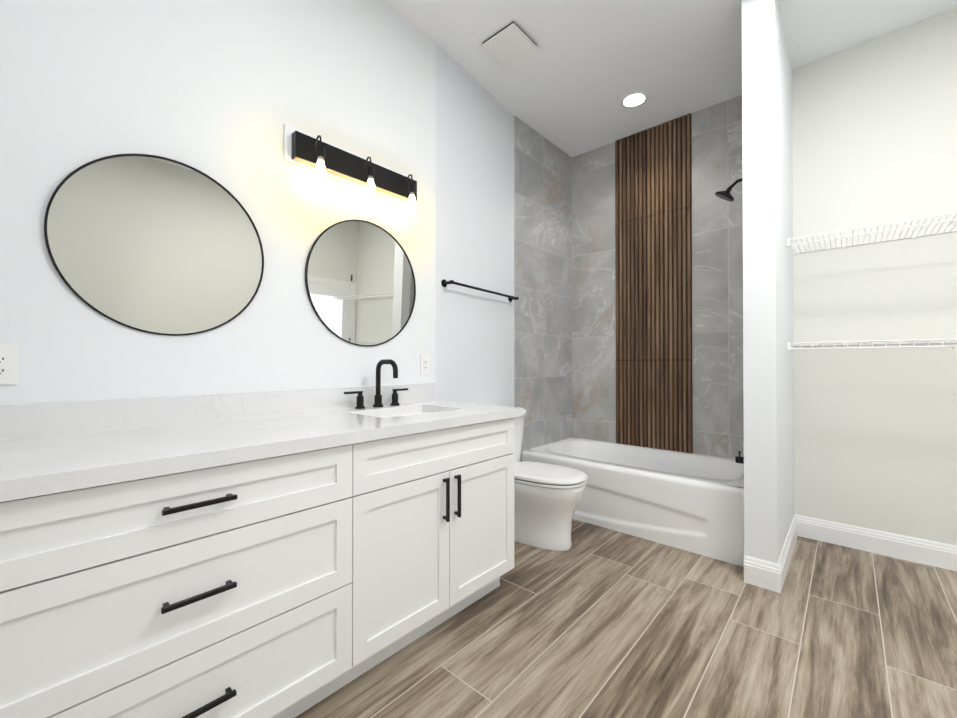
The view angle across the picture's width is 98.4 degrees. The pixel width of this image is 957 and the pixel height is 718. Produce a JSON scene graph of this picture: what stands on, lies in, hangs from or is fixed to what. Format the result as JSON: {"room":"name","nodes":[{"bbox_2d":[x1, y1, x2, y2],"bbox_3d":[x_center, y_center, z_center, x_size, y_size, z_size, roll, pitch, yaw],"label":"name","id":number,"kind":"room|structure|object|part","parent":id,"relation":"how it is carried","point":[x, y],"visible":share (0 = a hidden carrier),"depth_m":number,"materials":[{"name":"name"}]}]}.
{"room":"bathroom","nodes":[
{"label":"bathroom","id":0,"kind":"room"},
{"bbox_2d":[0,0,435,405],"bbox_3d":[-1.040,-0.392,1.868,0.300,3.100,2.000,0,-1,42],"label":"wall","id":1,"kind":"structure","parent":0,"point":[221,92],"depth_m":1.66,"materials":[{"name":"paint"}]},
{"bbox_2d":[0,344,18,383],"bbox_3d":[-1.412,0.016,1.218,0.008,0.118,0.072,0,-1,42],"label":"electrical outlet","id":2,"kind":"object","parent":1,"relation":"attached to","point":[9,355],"visible":1,"depth_m":1.23,"materials":[{"name":"white plastic"}]},
{"bbox_2d":[44,153,263,335],"bbox_3d":[-1.135,-0.410,1.524,0.032,0.647,0.647,0,-1,42],"label":"mirror","id":3,"kind":"object","parent":1,"relation":"attached to","point":[153,244],"visible":1,"depth_m":1.48,"materials":[{"name":"black mirror"}]},
{"bbox_2d":[284,123,416,213],"bbox_3d":[-0.570,-0.916,2.068,0.136,0.260,0.740,0,-1,42],"label":"sconce","id":4,"kind":"object","parent":1,"relation":"attached to","point":[320,157],"visible":1,"depth_m":2.02,"materials":[{"name":"black metal"}]},
{"bbox_2d":[305,219,415,346],"bbox_3d":[-0.582,-0.388,2.142,0.032,0.647,0.647,0,-1,42],"label":"mirror","id":5,"kind":"object","parent":1,"relation":"attached to","point":[360,284],"visible":1,"depth_m":2.11,"materials":[{"name":"black mirror"}]},
{"bbox_2d":[420,354,429,374],"bbox_3d":[-0.314,0.032,2.444,0.008,0.118,0.072,0,-1,42],"label":"electrical outlet","id":6,"kind":"object","parent":1,"relation":"attached to","point":[424,363],"visible":1,"depth_m":2.44,"materials":[{"name":"white plastic"}]},
{"bbox_2d":[436,43,513,406],"bbox_3d":[-0.063,-0.384,2.960,0.300,3.100,0.930,0,-1,42],"label":"wall","id":7,"kind":"structure","parent":0,"point":[474,219],"depth_m":2.83,"materials":[{"name":"white paint"}]},
{"bbox_2d":[441,279,518,301],"bbox_3d":[0.044,-0.470,2.874,0.073,0.048,0.838,0,-1,36],"label":"towel bar","id":8,"kind":"object","parent":7,"relation":"attached to","point":[444,282],"visible":1,"depth_m":2.75,"materials":[{"name":"black metal"}]},
{"bbox_2d":[514,116,571,461],"bbox_3d":[0.514,-0.379,3.671,0.210,3.100,0.900,0,-1,42],"label":"wall tile","id":9,"kind":"structure","parent":7,"relation":"attached to","point":[543,280],"depth_m":3.56,"materials":[{"name":"tile"}]},
{"bbox_2d":[295,519,956,717],"bbox_3d":[0.672,1.180,0.793,4.470,0.060,5.500,0,-1,42],"label":"floor","id":10,"kind":"structure","parent":0,"point":[594,621],"depth_m":1.67,"materials":[{"name":"brown tile"}]},
{"bbox_2d":[0,359,522,717],"bbox_3d":[-0.625,0.577,1.601,0.660,1.157,1.822,0,-1,42],"label":"bathroom vanity","id":11,"kind":"object","parent":10,"relation":"on","point":[285,554],"visible":1,"depth_m":1.19,"materials":[{"name":"white paint"}]},
{"bbox_2d":[0,383,522,501],"bbox_3d":[-0.628,0.211,1.606,0.653,0.140,1.822,0,-1,42],"label":"countertop","id":12,"kind":"structure","parent":11,"relation":"on","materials":[{"name":"stone"}]},
{"bbox_2d":[344,359,407,408],"bbox_3d":[-0.465,0.123,2.071,0.183,0.242,0.380,0,-1,42],"label":"faucet","id":13,"kind":"object","parent":12,"relation":"on","point":[377,404],"depth_m":2.10,"materials":[{"name":"black metal"}]},
{"bbox_2d":[513,409,586,550],"bbox_3d":[0.317,0.761,2.675,0.748,0.806,0.489,0,-1,42],"label":"toilet","id":14,"kind":"object","parent":10,"relation":"on","point":[547,497],"visible":0.54,"depth_m":2.51,"materials":[{"name":"white ceramic"}]},
{"bbox_3d":[0.412,0.737,2.632,0.550,0.054,0.400,0,-1,42],"label":"seat","id":15,"kind":"part","parent":14,"relation":"part of","materials":[{"name":"white plastic"}]},
{"bbox_2d":[522,437,743,566],"bbox_3d":[1.194,0.952,3.109,1.536,0.430,0.813,0,-1,42],"label":"bathtub","id":16,"kind":"object","parent":10,"relation":"on","point":[692,502],"visible":0.77,"depth_m":2.71,"materials":[{"name":"white ceramic"}]},
{"bbox_2d":[382,0,956,156],"bbox_3d":[0.672,-1.990,0.816,4.470,0.080,5.500,0,-1,42],"label":"ceiling","id":17,"kind":"structure","parent":0,"point":[577,76],"depth_m":2.56,"materials":[{"name":"white paint"}]},
{"bbox_2d":[481,21,537,68],"bbox_3d":[0.191,-1.921,2.535,0.250,0.032,0.250,0,-1,42],"label":"ceiling vent","id":18,"kind":"object","parent":17,"relation":"in","point":[509,45],"visible":0.95,"depth_m":2.52,"materials":[{"name":"white plastic"}]},
{"bbox_2d":[620,91,647,108],"bbox_3d":[1.160,-1.929,3.077,0.196,0.008,0.196,0,-1,42],"label":"recessed light","id":19,"kind":"object","parent":17,"relation":"in","point":[635,99],"visible":1,"depth_m":3.07,"materials":[{"name":"white plastic"}]},
{"bbox_2d":[742,0,794,563],"bbox_3d":[1.843,-0.387,2.570,0.140,3.100,1.207,0,-1,42],"label":"wall","id":20,"kind":"structure","parent":0,"point":[768,311],"depth_m":2.14,"materials":[{"name":"white paint"}]},
{"bbox_2d":[572,95,743,487],"bbox_3d":[1.461,-0.380,3.575,1.750,3.100,0.220,0,-1,42],"label":"wall tile","id":21,"kind":"structure","parent":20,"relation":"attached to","point":[717,313],"depth_m":3.20,"materials":[{"name":"tile"}]},
{"bbox_2d":[615,113,692,453],"bbox_3d":[1.439,-0.592,3.436,0.617,2.673,0.018,0,-1,42],"label":"panel","id":22,"kind":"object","parent":21,"relation":"attached to","point":[653,199],"depth_m":3.41,"materials":[{"name":"brown wood"}]},
{"bbox_2d":[744,514,797,592],"bbox_3d":[1.744,1.095,2.436,0.156,0.135,0.923,0,-1,42],"label":"baseboard","id":23,"kind":"structure","parent":20,"relation":"attached to","point":[771,576],"depth_m":2.12,"materials":[{"name":"white paint"}]},
{"bbox_3d":[1.748,-0.597,2.578,0.010,2.680,0.885,0,-1,42],"label":"wall tile","id":24,"kind":"structure","parent":20,"relation":"attached to","visible":0},
{"bbox_2d":[715,178,741,201],"bbox_3d":[1.676,-1.106,2.689,0.239,0.141,0.124,0,-1,42],"label":"shower head","id":25,"kind":"object","parent":24,"relation":"attached to","point":[726,195],"visible":0.65,"depth_m":2.70},
{"bbox_2d":[735,451,743,463],"bbox_3d":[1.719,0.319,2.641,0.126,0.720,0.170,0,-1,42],"label":"tub spout","id":26,"kind":"object","parent":24,"relation":"attached to","point":[738,459],"visible":0.31,"depth_m":2.65,"materials":[{"name":"black metal"}]},
{"bbox_2d":[792,8,956,545],"bbox_3d":[3.118,-0.391,2.037,2.470,3.100,0.300,0,-1,42],"label":"wall","id":27,"kind":"structure","parent":0,"point":[874,126],"depth_m":2.48,"materials":[{"name":"white paint"}]},
{"bbox_2d":[787,212,956,253],"bbox_3d":[2.771,-0.691,1.877,2.168,0.058,0.403,0,-1,42],"label":"wire shelf","id":28,"kind":"object","parent":27,"relation":"attached to","point":[789,240],"visible":1,"depth_m":2.29,"materials":[{"name":"white metal"}]},
{"bbox_2d":[787,339,956,350],"bbox_3d":[2.771,-0.076,1.872,2.168,0.058,0.403,0,-1,42],"label":"wire shelf","id":29,"kind":"object","parent":27,"relation":"attached to","point":[872,343],"visible":1,"depth_m":2.27,"materials":[{"name":"white metal"}]},
{"bbox_2d":[795,514,956,570],"bbox_3d":[2.901,1.091,2.009,2.170,0.135,0.016,0,-1,42],"label":"baseboard","id":30,"kind":"structure","parent":27,"relation":"attached to","point":[929,552],"depth_m":2.45,"materials":[{"name":"white paint"}]}
]}

